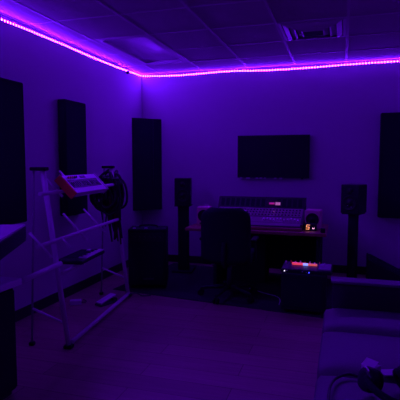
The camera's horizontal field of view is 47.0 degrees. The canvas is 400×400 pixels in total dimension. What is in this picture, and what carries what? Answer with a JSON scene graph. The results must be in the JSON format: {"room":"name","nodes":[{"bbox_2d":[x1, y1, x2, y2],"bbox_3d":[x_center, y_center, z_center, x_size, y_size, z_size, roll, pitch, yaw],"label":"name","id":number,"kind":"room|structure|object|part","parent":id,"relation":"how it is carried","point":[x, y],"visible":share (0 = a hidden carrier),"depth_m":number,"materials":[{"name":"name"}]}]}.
{"room":"studio","nodes":[
{"label":"studio","id":0,"kind":"room"},
{"bbox_2d":[0,16,142,310],"bbox_3d":[-1.980,-0.310,3.033,0.120,2.935,7.700,1,5,17],"label":"wall","id":1,"kind":"structure","parent":0,"point":[49,71],"depth_m":4.65,"materials":[{"name":"grey paint"}]},
{"bbox_2d":[0,77,26,224],"bbox_3d":[-1.650,-0.386,3.728,0.094,1.205,0.610,1,5,17],"label":"acoustic panel","id":2,"kind":"object","parent":1,"relation":"attached to","point":[13,200],"visible":0.97,"depth_m":3.85,"materials":[{"name":"grey fabric"}]},
{"bbox_2d":[0,19,140,75],"bbox_3d":[-1.906,-1.441,2.966,0.007,0.051,7.350,1,5,17],"label":"led strip","id":3,"kind":"object","parent":1,"relation":"attached to","point":[0,19],"visible":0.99,"depth_m":4.62,"materials":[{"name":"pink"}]},
{"bbox_2d":[15,260,127,321],"bbox_3d":[-1.919,1.105,3.123,0.012,0.100,7.448,1,5,17],"label":"baseboard","id":4,"kind":"structure","parent":1,"relation":"attached to","point":[21,313],"depth_m":4.82,"materials":[{"name":"black plastic"}]},
{"bbox_2d":[58,99,87,215],"bbox_3d":[-1.321,-0.433,4.798,0.094,1.175,0.390,1,5,17],"label":"acoustic panel","id":5,"kind":"object","parent":1,"relation":"attached to","point":[71,114],"visible":0.91,"depth_m":4.70,"materials":[{"name":"grey fabric"}]},
{"bbox_2d":[0,12,399,75],"bbox_3d":[0.290,-1.407,2.242,4.630,0.020,7.460,1,5,17],"label":"trim","id":6,"kind":"structure","parent":1,"relation":"attached to","point":[1,14],"depth_m":5.65,"materials":[{"name":"plastic"}]},
{"bbox_2d":[4,261,365,399],"bbox_3d":[0.290,1.259,2.459,4.870,0.100,7.700,1,5,17],"label":"floor","id":7,"kind":"structure","parent":0,"point":[153,347],"depth_m":3.43,"materials":[{"name":"brown wood"}]},
{"bbox_2d":[0,288,16,399],"bbox_3d":[-1.423,0.882,2.433,0.433,0.655,0.860,1,5,17],"label":"base cabinet","id":8,"kind":"object","parent":7,"relation":"on","point":[8,361],"visible":0.99,"depth_m":2.71,"materials":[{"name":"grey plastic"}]},
{"bbox_2d":[0,276,21,291],"bbox_3d":[-1.719,0.873,2.269,0.863,0.700,1.475,1,5,17],"label":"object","id":9,"kind":"object","parent":8,"relation":"on","point":[6,283],"visible":1,"depth_m":2.75,"materials":[{"name":"white laminate"}]},
{"bbox_3d":[-1.181,0.427,2.294,0.250,0.185,0.330,-1,5,-9],"label":"stand","id":10,"kind":"object","parent":9,"relation":"on","visible":0},
{"bbox_2d":[0,224,25,259],"bbox_3d":[-1.214,0.258,2.524,0.280,0.116,1.050,-1,5,-9],"label":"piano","id":11,"kind":"object","parent":10,"relation":"on","point":[12,236],"visible":1,"depth_m":2.74,"materials":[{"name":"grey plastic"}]},
{"bbox_2d":[22,166,131,348],"bbox_3d":[-1.060,0.403,3.910,0.356,1.372,1.943,1,5,10],"label":"keyboard stand","id":12,"kind":"object","parent":7,"relation":"on","point":[69,344],"visible":0.84,"depth_m":3.48,"materials":[{"name":"silver metal"}]},
{"bbox_3d":[-1.268,0.441,3.490,0.071,1.326,0.016,1,5,10],"label":"leg","id":13,"kind":"part","parent":12,"relation":"part of","materials":[{"name":"grey metal"}]},
{"bbox_3d":[-1.112,0.309,3.197,0.166,0.171,0.018,1,5,10],"label":"support arm","id":14,"kind":"part","parent":12,"relation":"part of","materials":[{"name":"silver metal"}]},
{"bbox_3d":[-1.136,-0.117,3.523,0.166,0.171,0.018,1,5,10],"label":"support arm","id":15,"kind":"part","parent":12,"relation":"part of","materials":[{"name":"silver metal"}]},
{"bbox_3d":[-1.085,0.443,3.457,0.212,1.330,0.042,1,5,10],"label":"leg","id":16,"kind":"part","parent":12,"relation":"part of","materials":[{"name":"silver metal"}]},
{"bbox_3d":[-1.040,0.219,3.818,0.214,0.221,0.018,1,5,10],"label":"support arm","id":17,"kind":"part","parent":12,"relation":"part of","materials":[{"name":"silver metal"}]},
{"bbox_2d":[54,173,108,198],"bbox_3d":[-0.979,-0.127,3.871,0.184,0.187,0.670,1,5,10],"label":"synthesizer","id":18,"kind":"object","parent":12,"relation":"on","point":[85,184],"visible":1,"depth_m":3.74,"materials":[{"name":"white plastic"}]},
{"bbox_3d":[-0.959,-0.146,3.861,0.060,0.062,0.560,1,5,10],"label":"control panel","id":19,"kind":"part","parent":18,"relation":"part of","materials":[{"name":"grey plastic"}]},
{"bbox_2d":[59,249,104,264],"bbox_3d":[-0.996,0.467,3.861,0.232,0.050,0.480,1,5,10],"label":"keyboard","id":20,"kind":"object","parent":12,"relation":"on","point":[82,256],"visible":0.99,"depth_m":3.77,"materials":[{"name":"grey plastic"}]},
{"bbox_3d":[-1.030,0.453,3.902,0.110,0.004,0.350,1,5,10],"label":"button panel","id":21,"kind":"part","parent":20,"relation":"part of","materials":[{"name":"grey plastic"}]},
{"bbox_3d":[-0.970,0.187,4.211,0.214,0.221,0.018,1,5,10],"label":"support arm","id":22,"kind":"part","parent":12,"relation":"part of","materials":[{"name":"silver metal"}]},
{"bbox_3d":[-1.026,0.330,4.852,0.071,1.326,0.016,1,5,10],"label":"leg","id":23,"kind":"part","parent":12,"relation":"part of","materials":[{"name":"grey metal"}]},
{"bbox_2d":[89,169,127,243],"bbox_3d":[-0.950,0.063,4.820,0.360,0.784,0.307,1,5,17],"label":"cable bundle","id":24,"kind":"object","parent":12,"relation":"hanging from","point":[110,204],"visible":0.86,"depth_m":4.73,"materials":[{"name":"black rubber"}]},
{"bbox_3d":[-0.843,0.333,4.820,0.212,1.330,0.042,1,5,10],"label":"leg","id":25,"kind":"part","parent":12,"relation":"part of","materials":[{"name":"silver metal"}]},
{"bbox_2d":[70,299,86,305],"bbox_3d":[-1.211,1.013,4.600,0.118,0.045,0.202,4,6,39],"label":"power adapter","id":26,"kind":"object","parent":7,"relation":"on","point":[72,301],"visible":1,"depth_m":4.54,"materials":[{"name":"white plastic"}]},
{"bbox_2d":[95,293,117,306],"bbox_3d":[-0.936,0.995,4.596,0.100,0.082,0.220,4,6,37],"label":"foot pedal","id":27,"kind":"object","parent":7,"relation":"on","point":[108,299],"visible":0.96,"depth_m":4.58,"materials":[{"name":"grey metal"}]},
{"bbox_2d":[113,263,332,317],"bbox_3d":[0.398,0.976,5.284,2.342,0.008,1.462,2,5,24],"label":"rug","id":28,"kind":"object","parent":7,"relation":"on","point":[186,286],"visible":0.44,"depth_m":5.04,"materials":[{"name":"grey carpet"}]},
{"bbox_2d":[128,224,167,287],"bbox_3d":[-0.584,0.623,5.232,0.424,0.702,0.312,0,5,0],"label":"amplifier","id":29,"kind":"object","parent":28,"relation":"on","point":[147,243],"visible":1,"depth_m":5.10,"materials":[{"name":"grey plastic"}]},
{"bbox_3d":[-0.584,0.411,5.079,0.364,0.090,0.010,0,5,0],"label":"control panel","id":30,"kind":"part","parent":29,"relation":"part of","materials":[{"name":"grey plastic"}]},
{"bbox_3d":[-0.584,0.294,5.211,0.218,0.042,0.018,0,5,0],"label":"handle","id":31,"kind":"part","parent":29,"relation":"part of","materials":[{"name":"black rubber"}]},
{"bbox_2d":[171,204,194,272],"bbox_3d":[-0.211,0.489,5.942,0.260,0.855,0.300,1,5,9],"label":"speaker stand","id":32,"kind":"object","parent":28,"relation":"on","point":[183,211],"visible":0.82,"depth_m":5.89,"materials":[{"name":"grey plastic"}]},
{"bbox_2d":[174,178,191,205],"bbox_3d":[-0.215,-0.108,5.877,0.205,0.345,0.214,0,5,3],"label":"speaker","id":33,"kind":"object","parent":32,"relation":"on","point":[182,187],"visible":1,"depth_m":5.78},
{"bbox_3d":[-0.211,0.905,5.976,0.260,0.020,0.300,1,5,9],"label":"plate","id":34,"kind":"part","parent":32,"relation":"part of","materials":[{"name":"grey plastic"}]},
{"bbox_2d":[198,207,258,303],"bbox_3d":[0.282,0.534,4.773,0.623,0.955,0.656,1,5,14],"label":"office chair","id":35,"kind":"object","parent":28,"relation":"on","point":[225,238],"visible":1,"depth_m":4.50,"materials":[{"name":"black fabric"}]},
{"bbox_3d":[0.149,0.903,4.846,0.286,0.080,0.056,1,5,14],"label":"leg","id":36,"kind":"part","parent":35,"relation":"part of","materials":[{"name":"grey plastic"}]},
{"bbox_3d":[0.221,0.917,4.674,0.053,0.080,0.285,3,5,31],"label":"leg","id":37,"kind":"part","parent":35,"relation":"part of","materials":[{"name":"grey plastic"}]},
{"bbox_3d":[0.243,0.353,4.521,0.500,0.555,0.139,1,5,14],"label":"backrest","id":38,"kind":"part","parent":35,"relation":"part of","materials":[{"name":"black fabric"}]},
{"bbox_3d":[0.311,0.578,4.812,0.500,0.100,0.480,1,5,14],"label":"seat","id":39,"kind":"part","parent":35,"relation":"part of","materials":[{"name":"black fabric"}]},
{"bbox_3d":[0.408,0.916,4.689,0.053,0.080,0.285,-4,6,-40],"label":"leg","id":40,"kind":"part","parent":35,"relation":"part of","materials":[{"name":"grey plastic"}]},
{"bbox_3d":[0.451,0.901,4.870,0.285,0.080,0.053,-2,5,-22],"label":"leg","id":41,"kind":"part","parent":35,"relation":"part of","materials":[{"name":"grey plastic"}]},
{"bbox_3d":[0.542,0.528,4.739,0.086,0.231,0.030,1,5,14],"label":"armrest","id":42,"kind":"part","parent":35,"relation":"part of","materials":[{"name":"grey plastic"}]},
{"bbox_2d":[185,223,328,283],"bbox_3d":[0.692,0.630,5.454,1.570,0.652,0.800,1,5,17],"label":"desk","id":43,"kind":"object","parent":28,"relation":"on","point":[274,247],"visible":0.41,"depth_m":5.44,"materials":[{"name":"red wood"}]},
{"bbox_2d":[197,206,211,224],"bbox_3d":[0.054,0.185,5.587,0.170,0.215,0.193,1,5,7],"label":"speaker","id":44,"kind":"object","parent":43,"relation":"on","point":[200,209],"visible":0.37,"depth_m":5.51},
{"bbox_3d":[0.274,0.637,5.594,0.040,0.616,0.700,1,5,17],"label":"panel","id":45,"kind":"part","parent":43,"relation":"part of","materials":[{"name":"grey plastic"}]},
{"bbox_2d":[218,196,306,231],"bbox_3d":[0.681,0.144,5.415,1.070,0.325,0.634,1,5,17],"label":"mixing console","id":46,"kind":"object","parent":43,"relation":"on","point":[266,213],"visible":0.7,"depth_m":5.46,"materials":[{"name":"grey metal"}]},
{"bbox_3d":[0.669,0.184,5.378,1.020,0.154,0.470,1,5,17],"label":"channel panel","id":47,"kind":"part","parent":46,"relation":"part of","materials":[{"name":"grey metal"}]},
{"bbox_3d":[0.593,0.312,5.139,1.070,0.035,0.030,1,5,17],"label":"armrest","id":48,"kind":"part","parent":46,"relation":"part of","materials":[{"name":"red wood"}]},
{"bbox_3d":[0.878,0.579,5.613,1.100,0.505,0.020,1,5,17],"label":"modesty panel","id":49,"kind":"part","parent":43,"relation":"part of","materials":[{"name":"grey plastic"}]},
{"bbox_2d":[304,223,316,230],"bbox_3d":[1.214,0.298,5.048,0.130,0.076,0.054,1,5,17],"label":"display","id":50,"kind":"object","parent":43,"relation":"on","point":[307,226],"visible":1,"depth_m":5.03,"materials":[{"name":"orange plastic"}]},
{"bbox_2d":[305,209,321,229],"bbox_3d":[1.286,0.216,5.209,0.170,0.215,0.193,2,5,23],"label":"speaker","id":51,"kind":"object","parent":43,"relation":"on","point":[312,216],"visible":0.7,"depth_m":5.13},
{"bbox_3d":[1.364,0.664,5.259,0.040,0.616,0.700,1,5,17],"label":"panel","id":52,"kind":"part","parent":43,"relation":"part of","materials":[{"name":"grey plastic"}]},
{"bbox_2d":[281,272,328,314],"bbox_3d":[1.010,0.857,4.404,0.426,0.370,0.367,1,5,17],"label":"equipment case","id":53,"kind":"object","parent":28,"relation":"on","point":[299,291],"visible":0.96,"depth_m":4.23,"materials":[{"name":"grey plastic"}]},
{"bbox_2d":[284,279,322,309],"bbox_3d":[0.948,0.866,4.237,0.345,0.260,0.009,1,5,17],"label":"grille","id":54,"kind":"object","parent":53,"relation":"attached to","point":[299,294],"depth_m":4.23,"materials":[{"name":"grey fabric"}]},
{"bbox_2d":[281,260,332,275],"bbox_3d":[1.016,0.635,4.365,0.460,0.078,0.245,2,5,19],"label":"audio interface","id":55,"kind":"object","parent":53,"relation":"on","point":[288,266],"visible":1,"depth_m":4.31,"materials":[{"name":"grey plastic"}]},
{"bbox_3d":[1.016,0.630,4.364,0.440,0.025,0.214,2,5,19],"label":"panel","id":56,"kind":"part","parent":55,"relation":"part of","materials":[{"name":"grey metal"}]},
{"bbox_2d":[342,213,364,277],"bbox_3d":[1.757,0.556,5.297,0.260,0.825,0.300,4,6,37],"label":"speaker stand","id":57,"kind":"object","parent":28,"relation":"on","point":[353,219],"visible":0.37,"depth_m":5.25,"materials":[{"name":"grey plastic"}]},
{"bbox_2d":[341,184,366,213],"bbox_3d":[1.752,-0.017,5.245,0.210,0.325,0.249,4,6,41],"label":"speaker","id":58,"kind":"object","parent":57,"relation":"on","point":[353,196],"visible":1,"depth_m":5.16},
{"bbox_2d":[314,277,399,399],"bbox_3d":[1.053,0.831,2.054,1.030,0.820,2.125,1,5,17],"label":"sofa","id":59,"kind":"object","parent":7,"relation":"on","point":[362,322],"visible":0.98,"depth_m":2.53,"materials":[{"name":"grey fabric"}]},
{"bbox_2d":[327,373,357,399],"bbox_3d":[0.554,0.783,1.882,0.090,0.014,0.390,3,6,36],"label":"headphone cable","id":60,"kind":"object","parent":59,"relation":"on","point":[344,374],"visible":0.91,"depth_m":1.98,"materials":[{"name":"black plastic"}]},
{"bbox_2d":[314,376,399,399],"bbox_3d":[0.852,0.897,1.744,0.830,0.198,0.566,1,5,17],"label":"seat cushion","id":61,"kind":"object","parent":59,"relation":"on","point":[346,387],"depth_m":1.93,"materials":[{"name":"fabric"}]},
{"bbox_2d":[317,332,399,383],"bbox_3d":[1.021,0.852,2.293,0.830,0.198,0.562,1,5,17],"label":"seat cushion","id":62,"kind":"object","parent":59,"relation":"on","point":[340,353],"depth_m":2.29,"materials":[{"name":"leather"}]},
{"bbox_2d":[322,308,399,337],"bbox_3d":[1.169,0.813,2.771,0.830,0.198,0.418,1,5,17],"label":"seat cushion","id":63,"kind":"object","parent":59,"relation":"on","point":[371,321],"depth_m":2.75,"materials":[{"name":"leather"}]},
{"bbox_3d":[1.370,0.834,3.001,0.980,0.540,0.125,1,5,17],"label":"arm","id":64,"kind":"part","parent":59,"relation":"part of","materials":[{"name":"grey fabric"}]},
{"bbox_2d":[361,358,380,370],"bbox_3d":[0.752,0.743,2.022,0.061,0.080,0.060,-3,6,-35],"label":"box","id":65,"kind":"object","parent":59,"relation":"on","point":[367,362],"visible":0.39,"depth_m":2.01,"materials":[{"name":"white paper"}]},
{"bbox_2d":[357,365,399,399],"bbox_3d":[0.778,0.734,1.801,0.253,0.109,0.249,-1,5,-8],"label":"headphones","id":66,"kind":"object","parent":59,"relation":"on","point":[370,379],"visible":1,"depth_m":1.83,"materials":[{"name":"grey plastic"}]},
{"bbox_2d":[357,366,383,392],"bbox_3d":[0.691,0.728,1.863,0.099,0.109,0.107,1,5,17],"label":"ear cup","id":67,"kind":"object","parent":66,"relation":"on","point":[366,374],"depth_m":1.83,"materials":[{"name":"black plastic"}]},
{"bbox_2d":[392,365,399,387],"bbox_3d":[0.845,0.727,1.885,0.103,0.107,0.107,1,5,17],"label":"ear cup","id":68,"kind":"object","parent":66,"relation":"on","point":[396,371],"depth_m":1.90,"materials":[{"name":"black plastic"}]},
{"bbox_2d":[381,369,392,375],"bbox_3d":[0.865,0.776,2.068,0.100,0.006,0.060,0,5,-3],"label":"folded paper","id":69,"kind":"object","parent":59,"relation":"on","point":[386,372],"visible":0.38,"depth_m":2.06,"materials":[{"name":"white paper"}]},
{"bbox_2d":[366,253,399,280],"bbox_3d":[2.158,0.816,5.184,0.520,0.343,0.420,1,5,17],"label":"wedge","id":70,"kind":"object","parent":7,"relation":"on","point":[376,268],"visible":0.77,"depth_m":5.04,"materials":[{"name":"black fabric"}]},
{"bbox_2d":[370,254,399,274],"bbox_3d":[2.156,0.764,5.180,0.442,0.220,0.360,1,5,17],"label":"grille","id":71,"kind":"object","parent":70,"relation":"attached to","point":[378,266],"depth_m":5.04,"materials":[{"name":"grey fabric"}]},
{"bbox_2d":[0,0,399,74],"bbox_3d":[0.290,-1.427,2.241,4.630,0.020,7.460,1,5,17],"label":"ceiling","id":72,"kind":"structure","parent":0,"point":[256,12],"depth_m":4.21,"materials":[{"name":"tile"}]},
{"bbox_2d":[95,35,187,64],"bbox_3d":[-0.607,-1.702,5.129,0.589,0.100,1.232,1,5,17],"label":"ceiling light","id":73,"kind":"object","parent":72,"relation":"in","point":[145,50],"visible":0.59,"depth_m":5.11,"materials":[{"name":"white plastic"}]},
{"bbox_2d":[107,37,178,61],"bbox_3d":[-0.607,-1.680,5.131,0.477,0.013,1.120,1,5,17],"label":"diffuser","id":74,"kind":"object","parent":73,"relation":"attached to","point":[142,49],"depth_m":5.11,"materials":[{"name":"white plastic"}]},
{"bbox_2d":[10,0,399,73],"bbox_3d":[0.290,-1.418,2.241,4.606,0.006,7.460,1,5,17],"label":"trim","id":75,"kind":"structure","parent":72,"relation":"attached to","point":[348,17],"depth_m":4.26,"materials":[{"name":"white metal"}]},
{"bbox_2d":[278,18,346,40],"bbox_3d":[1.058,-1.667,4.287,0.589,0.232,0.604,1,5,17],"label":"ceiling vent","id":76,"kind":"object","parent":72,"relation":"in","point":[319,28],"visible":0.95,"depth_m":4.20,"materials":[{"name":"grey metal"}]},
{"bbox_3d":[1.058,-1.560,4.296,0.170,0.012,0.170,1,5,17],"label":"plate","id":77,"kind":"part","parent":76,"relation":"part of","materials":[{"name":"grey plastic"}]},
{"bbox_2d":[141,62,399,268],"bbox_3d":[1.406,-0.546,5.946,4.630,2.935,0.120,1,5,17],"label":"wall","id":78,"kind":"structure","parent":0,"point":[203,117],"depth_m":5.94,"materials":[{"name":"grey paint"}]},
{"bbox_2d":[132,118,161,210],"bbox_3d":[-0.730,-0.491,6.373,0.297,1.265,0.331,1,5,17],"label":"trap","id":79,"kind":"object","parent":78,"relation":"attached to","point":[146,133],"visible":1,"depth_m":6.37,"materials":[{"name":"grey fabric"}]},
{"bbox_2d":[168,254,365,274],"bbox_3d":[1.381,0.871,6.000,4.618,0.100,0.012,1,5,17],"label":"baseboard","id":80,"kind":"structure","parent":78,"relation":"attached to","point":[172,258],"depth_m":5.89,"materials":[{"name":"black plastic"}]},
{"bbox_2d":[142,61,399,76],"bbox_3d":[1.385,-1.675,5.794,4.595,0.039,0.007,1,5,17],"label":"led strip","id":81,"kind":"object","parent":78,"relation":"attached to","point":[384,61],"visible":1,"depth_m":5.93,"materials":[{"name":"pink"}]},
{"bbox_2d":[237,134,309,178],"bbox_3d":[0.952,-0.557,5.988,0.930,0.567,0.066,1,5,17],"label":"television","id":82,"kind":"object","parent":78,"relation":"attached to","point":[259,156],"visible":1,"depth_m":5.96,"materials":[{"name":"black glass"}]},
{"bbox_2d":[377,112,399,217],"bbox_3d":[2.473,-0.411,5.513,0.610,1.265,0.094,1,5,17],"label":"acoustic panel","id":83,"kind":"object","parent":78,"relation":"attached to","point":[389,149],"visible":1,"depth_m":5.53,"materials":[{"name":"grey fabric"}]}
]}

